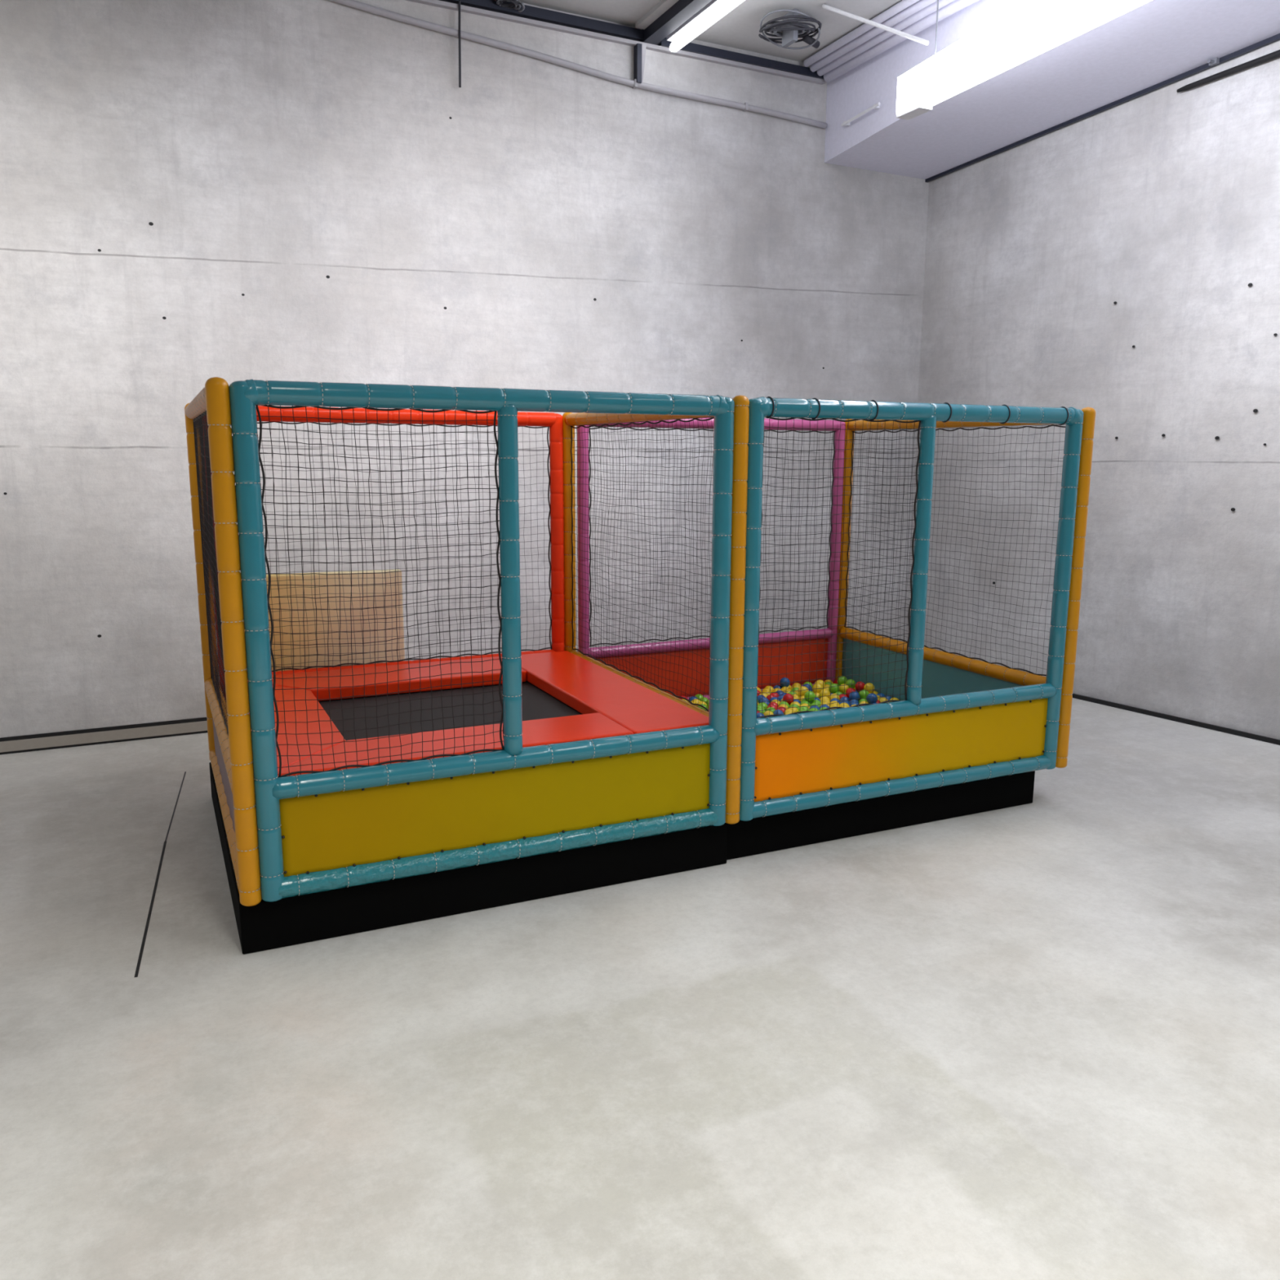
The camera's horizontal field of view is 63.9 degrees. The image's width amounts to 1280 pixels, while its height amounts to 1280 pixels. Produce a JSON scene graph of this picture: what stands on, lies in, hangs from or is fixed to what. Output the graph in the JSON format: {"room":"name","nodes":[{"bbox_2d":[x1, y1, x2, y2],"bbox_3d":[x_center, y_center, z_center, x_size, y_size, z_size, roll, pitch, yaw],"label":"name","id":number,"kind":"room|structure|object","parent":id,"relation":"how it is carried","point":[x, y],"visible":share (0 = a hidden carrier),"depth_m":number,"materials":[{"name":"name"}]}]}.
{"room":"indoor play area","nodes":[
{"label":"indoor play area","id":0,"kind":"room"},
{"bbox_2d":[0,0,928,737],"bbox_3d":[-2.784,-2.178,7.452,12.800,5.700,0.252,-5,11,-26],"label":"wall","id":1,"kind":"structure","parent":0,"point":[193,193],"depth_m":7.68,"materials":[{"name":"concrete"}]},
{"bbox_2d":[0,716,207,754],"bbox_3d":[-2.673,0.584,7.865,11.950,0.117,0.012,-5,11,-26],"label":"baseboard","id":2,"kind":"structure","parent":1,"relation":"attached to","point":[28,743],"depth_m":7.29,"materials":[{"name":"concrete"}]},
{"bbox_2d":[457,0,461,87],"bbox_3d":[-1.333,-4.412,7.590,0.029,0.596,0.021,9,14,41],"label":"hanging cable","id":3,"kind":"object","parent":1,"relation":"hanging from","point":[459,2],"visible":1,"depth_m":7.59,"materials":[{"name":"rubber"}]},
{"bbox_2d":[493,0,524,12],"bbox_3d":[-0.987,-4.753,7.645,0.260,0.070,0.213,-3,11,-17],"label":"cable coil","id":4,"kind":"object","parent":1,"relation":"attached to","point":[516,5],"visible":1,"depth_m":7.66,"materials":[{"name":"rubber"}]},
{"bbox_2d":[328,0,826,128],"bbox_3d":[-2.106,-4.550,7.194,8.416,0.653,0.052,-5,11,-26],"label":"ceiling pipe","id":5,"kind":"object","parent":1,"relation":"attached to","point":[352,3],"visible":1,"depth_m":7.98,"materials":[{"name":"grey metal"}]},
{"bbox_2d":[405,0,825,84],"bbox_3d":[-3.173,-4.552,6.639,10.740,0.113,0.070,-5,11,-26],"label":"ceiling beam","id":6,"kind":"structure","parent":1,"relation":"attached to","point":[531,15],"depth_m":8.08,"materials":[{"name":"metal"}]},
{"bbox_2d":[633,43,646,83],"bbox_3d":[0.001,-4.628,8.250,0.080,0.290,0.068,-5,11,-25],"label":"bracket","id":7,"kind":"object","parent":1,"relation":"attached to","point":[639,50],"visible":1,"depth_m":8.22,"materials":[{"name":"metal"}]},
{"bbox_2d":[635,0,711,44],"bbox_3d":[1.497,-4.302,5.207,0.200,0.120,6.870,-5,11,-25],"label":"ceiling beam","id":8,"kind":"structure","parent":1,"relation":"attached to","point":[666,16],"depth_m":7.86,"materials":[{"name":"metal"}]},
{"bbox_2d":[0,697,1279,1279],"bbox_3d":[0.059,1.610,3.130,16.000,0.201,12.500,-5,11,-25],"label":"floor","id":9,"kind":"structure","parent":0,"point":[1039,1039],"depth_m":3.56,"materials":[{"name":"concrete"}]},
{"bbox_2d":[244,568,404,671],"bbox_3d":[-2.019,0.220,6.555,1.025,1.304,0.080,-5,11,-25],"label":"wooden board","id":10,"kind":"object","parent":9,"relation":"on","point":[379,579],"visible":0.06,"depth_m":6.50,"materials":[{"name":"beige wood"}]},
{"bbox_2d":[208,762,727,954],"bbox_3d":[-1.068,0.934,5.677,2.307,0.219,2.188,-5,11,-25],"label":"platform","id":11,"kind":"object","parent":9,"relation":"on","point":[263,926],"visible":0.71,"depth_m":4.64,"materials":[{"name":"black"}]},
{"bbox_2d":[247,650,708,776],"bbox_3d":[-1.023,0.570,5.620,2.159,0.516,2.075,-5,11,-25],"label":"trampoline","id":12,"kind":"object","parent":11,"relation":"on","point":[566,696],"visible":0.51,"depth_m":5.50,"materials":[{"name":"red plastic"}]},
{"bbox_2d":[184,377,1095,906],"bbox_3d":[-0.009,-0.288,5.953,4.624,2.100,2.291,-5,11,-25],"label":"cage","id":13,"kind":"object","parent":11,"relation":"on","point":[955,719],"visible":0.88,"depth_m":5.00,"materials":[{"name":"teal plastic"}]},
{"bbox_2d":[688,696,697,701],"bbox_3d":[0.383,0.441,7.341,0.078,0.078,0.077,0,10,-2],"label":"ball","id":14,"kind":"object","parent":13,"relation":"on","point":[691,698],"visible":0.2,"depth_m":7.32,"materials":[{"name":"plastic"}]},
{"bbox_2d":[691,698,700,703],"bbox_3d":[0.396,0.455,7.261,0.078,0.078,0.077,0,10,0],"label":"ball","id":15,"kind":"object","parent":13,"relation":"on","point":[695,700],"visible":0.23,"depth_m":7.23,"materials":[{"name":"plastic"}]},
{"bbox_2d":[694,693,702,698],"bbox_3d":[0.424,0.429,7.407,0.078,0.079,0.078,-4,11,-22],"label":"ball","id":16,"kind":"object","parent":13,"relation":"in","point":[697,695],"visible":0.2,"depth_m":7.38,"materials":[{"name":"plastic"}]},
{"bbox_2d":[696,701,706,706],"bbox_3d":[0.432,0.468,7.190,0.078,0.077,0.077,1,10,2],"label":"ball","id":17,"kind":"object","parent":13,"relation":"on","point":[700,702],"visible":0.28,"depth_m":7.17,"materials":[{"name":"plastic"}]},
{"bbox_2d":[697,703,707,711],"bbox_3d":[0.433,0.482,7.112,0.078,0.077,0.077,4,11,22],"label":"ball","id":18,"kind":"object","parent":13,"relation":"on","point":[703,704],"visible":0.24,"depth_m":7.09,"materials":[{"name":"plastic"}]},
{"bbox_2d":[699,697,708,702],"bbox_3d":[0.457,0.446,7.313,0.078,0.077,0.077,2,10,11],"label":"ball","id":19,"kind":"object","parent":13,"relation":"on","point":[704,699],"visible":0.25,"depth_m":7.29,"materials":[{"name":"plastic"}]},
{"bbox_2d":[756,712,764,717],"bbox_3d":[0.801,0.526,6.879,0.077,0.078,0.078,-1,10,-7],"label":"ball","id":20,"kind":"object","parent":13,"relation":"on","point":[758,714],"visible":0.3,"depth_m":6.85,"materials":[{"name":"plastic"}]},
{"bbox_2d":[757,694,764,701],"bbox_3d":[0.871,0.434,7.393,0.078,0.079,0.077,8,13,36],"label":"ball","id":21,"kind":"object","parent":13,"relation":"in","point":[759,696],"visible":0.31,"depth_m":7.37,"materials":[{"name":"plastic"}]},
{"bbox_2d":[757,707,765,713],"bbox_3d":[0.820,0.501,7.020,0.078,0.079,0.079,4,11,23],"label":"ball","id":22,"kind":"object","parent":13,"relation":"in","point":[758,708],"visible":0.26,"depth_m":7.00,"materials":[{"name":"plastic"}]},
{"bbox_2d":[758,702,768,711],"bbox_3d":[0.857,0.474,7.167,0.077,0.078,0.078,-4,11,-24],"label":"ball","id":23,"kind":"object","parent":13,"relation":"in","point":[765,705],"visible":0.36,"depth_m":7.14,"materials":[{"name":"plastic"}]},
{"bbox_2d":[758,697,768,703],"bbox_3d":[0.885,0.448,7.318,0.077,0.078,0.078,-9,13,-40],"label":"ball","id":24,"kind":"object","parent":13,"relation":"on","point":[763,698],"visible":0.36,"depth_m":7.30,"materials":[{"name":"plastic"}]},
{"bbox_2d":[759,692,768,697],"bbox_3d":[0.899,0.420,7.469,0.077,0.078,0.077,0,10,0],"label":"ball","id":25,"kind":"object","parent":13,"relation":"on","point":[764,694],"visible":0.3,"depth_m":7.45,"materials":[{"name":"plastic"}]},
{"bbox_2d":[763,711,773,716],"bbox_3d":[0.868,0.516,6.934,0.078,0.078,0.078,-7,12,-34],"label":"ball","id":26,"kind":"object","parent":13,"relation":"on","point":[766,713],"visible":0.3,"depth_m":6.91,"materials":[{"name":"plastic"}]},
{"bbox_2d":[764,685,773,692],"bbox_3d":[0.967,0.382,7.689,0.077,0.078,0.077,-6,12,-30],"label":"ball","id":27,"kind":"object","parent":13,"relation":"on","point":[767,686],"visible":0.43,"depth_m":7.66,"materials":[{"name":"plastic"}]},
{"bbox_2d":[765,706,775,712],"bbox_3d":[0.897,0.499,7.033,0.078,0.078,0.077,-7,12,-34],"label":"ball","id":28,"kind":"object","parent":13,"relation":"on","point":[769,708],"visible":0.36,"depth_m":7.01,"materials":[{"name":"plastic"}]},
{"bbox_2d":[766,694,775,700],"bbox_3d":[0.947,0.432,7.409,0.078,0.077,0.077,4,11,21],"label":"ball","id":29,"kind":"object","parent":13,"relation":"on","point":[768,695],"visible":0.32,"depth_m":7.38,"materials":[{"name":"plastic"}]},
{"bbox_2d":[766,704,777,710],"bbox_3d":[0.914,0.485,7.108,0.077,0.078,0.077,6,12,30],"label":"ball","id":30,"kind":"object","parent":13,"relation":"on","point":[775,707],"visible":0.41,"depth_m":7.09,"materials":[{"name":"plastic"}]},
{"bbox_2d":[768,702,778,706],"bbox_3d":[0.933,0.472,7.183,0.078,0.078,0.077,-3,11,-16],"label":"ball","id":31,"kind":"object","parent":13,"relation":"on","point":[771,703],"visible":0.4,"depth_m":7.16,"materials":[{"name":"plastic"}]},
{"bbox_2d":[768,697,779,702],"bbox_3d":[0.962,0.445,7.333,0.077,0.079,0.078,-6,12,-30],"label":"ball","id":32,"kind":"object","parent":13,"relation":"in","point":[772,698],"visible":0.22,"depth_m":7.31,"materials":[{"name":"plastic"}]},
{"bbox_2d":[772,688,782,692],"bbox_3d":[1.020,0.395,7.616,0.077,0.078,0.078,4,11,20],"label":"ball","id":33,"kind":"object","parent":13,"relation":"on","point":[775,690],"visible":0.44,"depth_m":7.59,"materials":[{"name":"plastic"}]},
{"bbox_2d":[773,684,782,688],"bbox_3d":[1.038,0.376,7.721,0.077,0.078,0.078,2,10,12],"label":"ball","id":34,"kind":"object","parent":13,"relation":"on","point":[780,686],"visible":0.43,"depth_m":7.70,"materials":[{"name":"plastic"}]},
{"bbox_2d":[773,709,783,714],"bbox_3d":[0.938,0.511,6.967,0.078,0.077,0.077,1,10,1],"label":"ball","id":35,"kind":"object","parent":13,"relation":"on","point":[780,712],"visible":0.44,"depth_m":6.94,"materials":[{"name":"plastic"}]},
{"bbox_2d":[777,694,783,700],"bbox_3d":[1.024,0.435,7.389,0.077,0.078,0.077,-7,13,-36],"label":"ball","id":36,"kind":"object","parent":13,"relation":"on","point":[780,697],"visible":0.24,"depth_m":7.36,"materials":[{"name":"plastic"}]},
{"bbox_2d":[777,703,788,709],"bbox_3d":[0.995,0.483,7.123,0.077,0.078,0.077,5,11,26],"label":"ball","id":37,"kind":"object","parent":13,"relation":"on","point":[782,704],"visible":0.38,"depth_m":7.10,"materials":[{"name":"plastic"}]},
{"bbox_2d":[778,701,789,707],"bbox_3d":[1.010,0.470,7.199,0.077,0.079,0.078,7,12,33],"label":"ball","id":38,"kind":"object","parent":13,"relation":"in","point":[783,702],"visible":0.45,"depth_m":7.18,"materials":[{"name":"plastic"}]},
{"bbox_2d":[779,677,790,687],"bbox_3d":[1.087,0.319,7.699,0.077,0.077,0.077,1,10,5],"label":"ball","id":39,"kind":"object","parent":13,"relation":"in","point":[783,679],"visible":0.97,"depth_m":7.67,"materials":[{"name":"plastic"}]},
{"bbox_2d":[781,686,790,691],"bbox_3d":[1.084,0.387,7.659,0.077,0.077,0.077,1,10,3],"label":"ball","id":40,"kind":"object","parent":13,"relation":"on","point":[784,688],"visible":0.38,"depth_m":7.64,"materials":[{"name":"plastic"}]},
{"bbox_2d":[783,688,791,693],"bbox_3d":[1.091,0.401,7.583,0.077,0.078,0.078,-2,10,-10],"label":"ball","id":41,"kind":"object","parent":13,"relation":"in","point":[787,691],"visible":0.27,"depth_m":7.56,"materials":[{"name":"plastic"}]},
{"bbox_2d":[782,693,793,704],"bbox_3d":[1.047,0.417,7.243,0.077,0.078,0.077,2,10,7],"label":"ball","id":42,"kind":"object","parent":13,"relation":"in","point":[788,696],"visible":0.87,"depth_m":7.21,"materials":[{"name":"plastic"}]},
{"bbox_2d":[783,709,794,715],"bbox_3d":[1.016,0.508,6.983,0.078,0.079,0.078,-8,13,-40],"label":"ball","id":43,"kind":"object","parent":13,"relation":"in","point":[786,710],"visible":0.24,"depth_m":6.96,"materials":[{"name":"plastic"}]},
{"bbox_2d":[788,706,798,712],"bbox_3d":[1.052,0.496,7.052,0.077,0.078,0.077,3,11,15],"label":"ball","id":44,"kind":"object","parent":13,"relation":"on","point":[795,709],"visible":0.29,"depth_m":7.03,"materials":[{"name":"plastic"}]},
{"bbox_2d":[789,703,799,709],"bbox_3d":[1.073,0.483,7.126,0.077,0.078,0.078,3,11,16],"label":"ball","id":45,"kind":"object","parent":13,"relation":"on","point":[797,706],"visible":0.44,"depth_m":7.10,"materials":[{"name":"plastic"}]},
{"bbox_2d":[789,701,799,706],"bbox_3d":[1.089,0.470,7.201,0.077,0.077,0.077,-2,11,-14],"label":"ball","id":46,"kind":"object","parent":13,"relation":"on","point":[794,702],"visible":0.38,"depth_m":7.18,"materials":[{"name":"plastic"}]},
{"bbox_2d":[791,693,799,698],"bbox_3d":[1.125,0.429,7.428,0.077,0.078,0.077,6,12,29],"label":"ball","id":47,"kind":"object","parent":13,"relation":"on","point":[793,695],"visible":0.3,"depth_m":7.41,"materials":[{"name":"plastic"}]},
{"bbox_2d":[798,686,808,696],"bbox_3d":[1.181,0.373,7.415,0.077,0.078,0.078,-10,14,-44],"label":"ball","id":48,"kind":"object","parent":13,"relation":"in","point":[801,693],"visible":0.74,"depth_m":7.39,"materials":[{"name":"plastic"}]},
{"bbox_2d":[800,703,809,708],"bbox_3d":[1.148,0.480,7.147,0.078,0.078,0.077,3,11,15],"label":"ball","id":49,"kind":"object","parent":13,"relation":"on","point":[802,704],"visible":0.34,"depth_m":7.12,"materials":[{"name":"plastic"}]},
{"bbox_2d":[800,700,810,705],"bbox_3d":[1.164,0.466,7.223,0.077,0.078,0.078,-1,10,-6],"label":"ball","id":50,"kind":"object","parent":13,"relation":"in","point":[804,701],"visible":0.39,"depth_m":7.20,"materials":[{"name":"plastic"}]},
{"bbox_2d":[802,681,813,687],"bbox_3d":[1.282,0.357,7.836,0.077,0.078,0.077,-7,13,-37],"label":"ball","id":51,"kind":"object","parent":13,"relation":"on","point":[806,682],"visible":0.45,"depth_m":7.82,"materials":[{"name":"plastic"}]},
{"bbox_2d":[808,707,818,711],"bbox_3d":[1.189,0.502,7.021,0.077,0.079,0.078,9,14,41],"label":"ball","id":52,"kind":"object","parent":13,"relation":"in","point":[811,708],"visible":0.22,"depth_m":7.00,"materials":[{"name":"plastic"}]},
{"bbox_2d":[808,705,819,710],"bbox_3d":[1.207,0.489,7.096,0.077,0.077,0.078,-3,11,-20],"label":"ball","id":53,"kind":"object","parent":13,"relation":"on","point":[816,706],"visible":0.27,"depth_m":7.07,"materials":[{"name":"plastic"}]},
{"bbox_2d":[809,702,820,707],"bbox_3d":[1.222,0.476,7.172,0.077,0.078,0.078,-3,11,-18],"label":"ball","id":54,"kind":"object","parent":13,"relation":"on","point":[815,703],"visible":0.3,"depth_m":7.15,"materials":[{"name":"plastic"}]},
{"bbox_2d":[810,699,821,704],"bbox_3d":[1.245,0.461,7.252,0.078,0.078,0.077,7,12,32],"label":"ball","id":55,"kind":"object","parent":13,"relation":"on","point":[819,702],"visible":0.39,"depth_m":7.23,"materials":[{"name":"plastic"}]},
{"bbox_2d":[812,683,822,693],"bbox_3d":[1.302,0.356,7.515,0.077,0.078,0.077,8,13,37],"label":"ball","id":56,"kind":"object","parent":13,"relation":"in","point":[816,685],"visible":0.74,"depth_m":7.49,"materials":[{"name":"plastic"}]},
{"bbox_2d":[819,704,829,708],"bbox_3d":[1.282,0.485,7.120,0.078,0.078,0.077,10,14,43],"label":"ball","id":57,"kind":"object","parent":13,"relation":"on","point":[824,705],"visible":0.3,"depth_m":7.10,"materials":[{"name":"plastic"}]},
{"bbox_2d":[819,688,830,697],"bbox_3d":[1.337,0.393,7.419,0.077,0.078,0.077,0,10,-1],"label":"ball","id":58,"kind":"object","parent":13,"relation":"in","point":[825,692],"visible":0.84,"depth_m":7.39,"materials":[{"name":"plastic"}]},
{"bbox_2d":[820,698,830,703],"bbox_3d":[1.316,0.456,7.283,0.077,0.078,0.078,1,10,5],"label":"ball","id":59,"kind":"object","parent":13,"relation":"on","point":[824,700],"visible":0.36,"depth_m":7.26,"materials":[{"name":"plastic"}]},
{"bbox_2d":[828,683,839,693],"bbox_3d":[1.430,0.359,7.559,0.077,0.079,0.078,-3,11,-20],"label":"ball","id":60,"kind":"object","parent":13,"relation":"in","point":[833,689],"visible":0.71,"depth_m":7.53,"materials":[{"name":"plastic"}]},
{"bbox_2d":[828,693,839,700],"bbox_3d":[1.398,0.423,7.380,0.077,0.078,0.078,-3,11,-20],"label":"ball","id":61,"kind":"object","parent":13,"relation":"on","point":[837,696],"visible":0.48,"depth_m":7.36,"materials":[{"name":"plastic"}]},
{"bbox_2d":[829,700,839,705],"bbox_3d":[1.369,0.467,7.226,0.077,0.078,0.077,7,12,32],"label":"ball","id":62,"kind":"object","parent":13,"relation":"on","point":[833,701],"visible":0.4,"depth_m":7.21,"materials":[{"name":"plastic"}]},
{"bbox_2d":[830,697,839,702],"bbox_3d":[1.389,0.452,7.308,0.077,0.078,0.077,-3,11,-17],"label":"ball","id":63,"kind":"object","parent":13,"relation":"on","point":[833,699],"visible":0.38,"depth_m":7.29,"materials":[{"name":"plastic"}]},
{"bbox_2d":[830,703,839,707],"bbox_3d":[1.356,0.481,7.145,0.077,0.077,0.078,6,12,29],"label":"ball","id":64,"kind":"object","parent":13,"relation":"on","point":[832,704],"visible":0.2,"depth_m":7.13,"materials":[{"name":"plastic"}]},
{"bbox_2d":[836,675,847,684],"bbox_3d":[1.536,0.312,7.788,0.078,0.077,0.077,-8,13,-39],"label":"ball","id":65,"kind":"object","parent":13,"relation":"in","point":[842,680],"visible":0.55,"depth_m":7.76,"materials":[{"name":"plastic"}]},
{"bbox_2d":[839,693,847,698],"bbox_3d":[1.471,0.430,7.433,0.077,0.078,0.078,-3,11,-20],"label":"ball","id":66,"kind":"object","parent":13,"relation":"on","point":[842,695],"visible":0.29,"depth_m":7.41,"materials":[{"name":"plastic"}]},
{"bbox_2d":[839,684,848,693],"bbox_3d":[1.508,0.363,7.582,0.078,0.079,0.078,-5,11,-26],"label":"ball","id":67,"kind":"object","parent":13,"relation":"in","point":[841,687],"visible":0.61,"depth_m":7.55,"materials":[{"name":"plastic"}]},
{"bbox_2d":[839,702,849,706],"bbox_3d":[1.428,0.476,7.175,0.077,0.078,0.077,-2,10,-12],"label":"ball","id":68,"kind":"object","parent":13,"relation":"on","point":[842,704],"visible":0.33,"depth_m":7.16,"materials":[{"name":"plastic"}]},
{"bbox_2d":[839,699,849,704],"bbox_3d":[1.442,0.463,7.251,0.077,0.079,0.077,2,10,8],"label":"ball","id":69,"kind":"object","parent":13,"relation":"in","point":[843,701],"visible":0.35,"depth_m":7.23,"materials":[{"name":"plastic"}]},
{"bbox_2d":[840,696,849,702],"bbox_3d":[1.468,0.444,7.356,0.077,0.078,0.078,-2,11,-15],"label":"ball","id":70,"kind":"object","parent":13,"relation":"on","point":[845,698],"visible":0.41,"depth_m":7.33,"materials":[{"name":"plastic"}]},
{"bbox_2d":[844,679,855,688],"bbox_3d":[1.575,0.331,7.676,0.078,0.079,0.077,9,14,41],"label":"ball","id":71,"kind":"object","parent":13,"relation":"in","point":[849,681],"visible":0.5,"depth_m":7.65,"materials":[{"name":"plastic"}]},
{"bbox_2d":[845,688,855,697],"bbox_3d":[1.532,0.386,7.453,0.078,0.078,0.077,8,13,35],"label":"ball","id":72,"kind":"object","parent":13,"relation":"in","point":[848,691],"visible":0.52,"depth_m":7.43,"materials":[{"name":"plastic"}]},
{"bbox_2d":[848,691,860,700],"bbox_3d":[1.532,0.406,7.327,0.077,0.079,0.078,-6,12,-32],"label":"ball","id":73,"kind":"object","parent":13,"relation":"in","point":[855,695],"visible":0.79,"depth_m":7.30,"materials":[{"name":"plastic"}]},
{"bbox_2d":[854,681,865,692],"bbox_3d":[1.629,0.346,7.590,0.077,0.078,0.077,-6,12,-30],"label":"ball","id":74,"kind":"object","parent":13,"relation":"in","point":[859,686],"visible":0.67,"depth_m":7.56,"materials":[{"name":"plastic"}]},
{"bbox_2d":[858,689,869,698],"bbox_3d":[1.605,0.395,7.351,0.077,0.079,0.078,-4,11,-25],"label":"ball","id":75,"kind":"object","parent":13,"relation":"in","point":[862,694],"visible":0.73,"depth_m":7.32,"materials":[{"name":"plastic"}]},
{"bbox_2d":[866,693,877,703],"bbox_3d":[1.633,0.413,7.220,0.077,0.078,0.077,-6,12,-33],"label":"ball","id":76,"kind":"object","parent":13,"relation":"in","point":[869,695],"visible":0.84,"depth_m":7.19,"materials":[{"name":"plastic"}]},
{"bbox_2d":[876,693,884,697],"bbox_3d":[1.751,0.425,7.471,0.078,0.078,0.077,2,10,7],"label":"ball","id":77,"kind":"object","parent":13,"relation":"on","point":[878,694],"visible":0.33,"depth_m":7.45,"materials":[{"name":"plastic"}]},
{"bbox_2d":[878,697,888,702],"bbox_3d":[1.740,0.448,7.338,0.077,0.078,0.078,0,10,-1],"label":"ball","id":78,"kind":"object","parent":13,"relation":"in","point":[882,699],"visible":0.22,"depth_m":7.31,"materials":[{"name":"plastic"}]},
{"label":"ball","id":79,"kind":"object","parent":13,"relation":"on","visible":0},
{"bbox_2d":[804,690,815,702],"bbox_3d":[1.198,0.399,7.243,0.078,0.078,0.077,5,11,24],"label":"ball","id":80,"kind":"object","parent":79,"relation":"on","point":[811,695],"visible":0.97,"depth_m":7.22,"materials":[{"name":"plastic"}]},
{"bbox_3d":[1.377,0.399,7.601,0.079,0.079,0.078,1,25,-26],"label":"ball","id":81,"kind":"object","parent":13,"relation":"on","visible":0},
{"bbox_2d":[814,680,825,688],"bbox_3d":[1.333,0.334,7.601,0.077,0.078,0.078,-5,11,-27],"label":"ball","id":82,"kind":"object","parent":81,"relation":"on","point":[820,682],"visible":0.52,"depth_m":7.58,"materials":[{"name":"plastic"}]},
{"label":"ball","id":83,"kind":"object","parent":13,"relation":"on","visible":0},
{"bbox_2d":[863,682,874,693],"bbox_3d":[1.677,0.352,7.511,0.077,0.077,0.077,-6,12,-32],"label":"ball","id":84,"kind":"object","parent":83,"relation":"on","point":[869,686],"visible":0.7,"depth_m":7.48,"materials":[{"name":"plastic"}]},
{"bbox_2d":[726,770,1035,859],"bbox_3d":[0.935,0.772,6.637,2.128,0.219,2.150,-5,11,-25],"label":"platform","id":85,"kind":"object","parent":9,"relation":"on","point":[764,834],"visible":0.22,"depth_m":5.63,"materials":[{"name":"black"}]},
{"bbox_2d":[518,0,902,62],"bbox_3d":[-1.496,-3.736,1.293,12.400,0.120,12.300,-5,11,-25],"label":"ceiling","id":86,"kind":"structure","parent":0,"point":[740,28],"depth_m":8.00,"materials":[{"name":"paint"}]},
{"bbox_2d":[666,0,744,52],"bbox_3d":[1.222,-4.449,6.241,0.120,0.197,4.490,-5,11,-25],"label":"tube light","id":87,"kind":"object","parent":86,"relation":"attached to","point":[715,10],"visible":0.88,"depth_m":7.76,"materials":[{"name":"white plastic"}]},
{"bbox_2d":[758,8,822,49],"bbox_3d":[1.188,-4.750,7.976,0.564,0.220,0.416,-5,11,-25],"label":"cable coil","id":88,"kind":"object","parent":86,"relation":"hanging from","point":[789,29],"visible":1,"depth_m":7.91,"materials":[{"name":"rubber"}]},
{"bbox_2d":[822,4,928,44],"bbox_3d":[1.681,-4.452,7.409,0.029,0.603,1.071,-6,12,-33],"label":"conduit","id":89,"kind":"object","parent":86,"relation":"attached to","point":[881,26],"visible":1,"depth_m":7.36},
{"bbox_2d":[803,0,978,82],"bbox_3d":[3.011,-4.390,5.883,0.320,0.158,6.801,-5,11,-25],"label":"ceiling panel","id":90,"kind":"object","parent":86,"relation":"attached to","point":[866,42],"visible":1,"depth_m":8.13,"materials":[{"name":"paint"}]},
{"bbox_2d":[896,0,1151,119],"bbox_3d":[2.827,-3.850,5.246,0.130,1.010,4.450,-5,11,-25],"label":"linear light","id":91,"kind":"object","parent":86,"relation":"hanging from","point":[1029,28],"visible":1,"depth_m":6.39,"materials":[{"name":"white plastic"}]},
{"bbox_2d":[905,40,1279,739],"bbox_3d":[5.633,-1.802,5.605,0.269,5.700,11.250,-6,12,-31],"label":"wall","id":92,"kind":"structure","parent":0,"point":[1122,262],"depth_m":8.21,"materials":[{"name":"concrete"}]},
{"bbox_2d":[841,102,880,126],"bbox_3d":[1.870,-4.425,8.646,0.057,0.053,0.501,-5,11,-25],"label":"rail","id":93,"kind":"object","parent":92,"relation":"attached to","point":[877,106],"visible":1,"depth_m":8.62,"materials":[{"name":"white metal"}]},
{"bbox_2d":[824,0,1279,179],"bbox_3d":[5.278,-4.063,5.012,2.970,1.142,11.200,-5,11,-25],"label":"soffit","id":94,"kind":"object","parent":92,"relation":"attached to","point":[1155,42],"depth_m":7.87,"materials":[{"name":"paint"}]},
{"bbox_2d":[924,33,1279,182],"bbox_3d":[5.067,-4.047,5.885,0.030,0.806,9.000,-6,12,-31],"label":"trim","id":95,"kind":"structure","parent":92,"relation":"attached to","point":[1276,37],"depth_m":8.02,"materials":[{"name":"metal"}]},
{"bbox_2d":[1072,693,1279,745],"bbox_3d":[5.059,0.868,6.749,0.020,0.035,8.950,-6,12,-31],"label":"baseboard","id":96,"kind":"structure","parent":92,"relation":"attached to","point":[1239,733],"depth_m":8.04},
{"bbox_2d":[1207,57,1219,66],"bbox_3d":[4.107,-4.152,7.362,0.070,0.035,0.060,-5,11,-25],"label":"wall bracket","id":97,"kind":"object","parent":92,"relation":"attached to","point":[1215,61],"visible":1,"depth_m":7.35,"materials":[{"name":"grey metal"}]},
{"bbox_2d":[1177,49,1279,92],"bbox_3d":[4.746,-3.952,6.420,0.052,0.206,2.858,-6,12,-31],"label":"wall rail","id":98,"kind":"object","parent":92,"relation":"attached to","point":[1274,55],"visible":1,"depth_m":7.27,"materials":[{"name":"black metal"}]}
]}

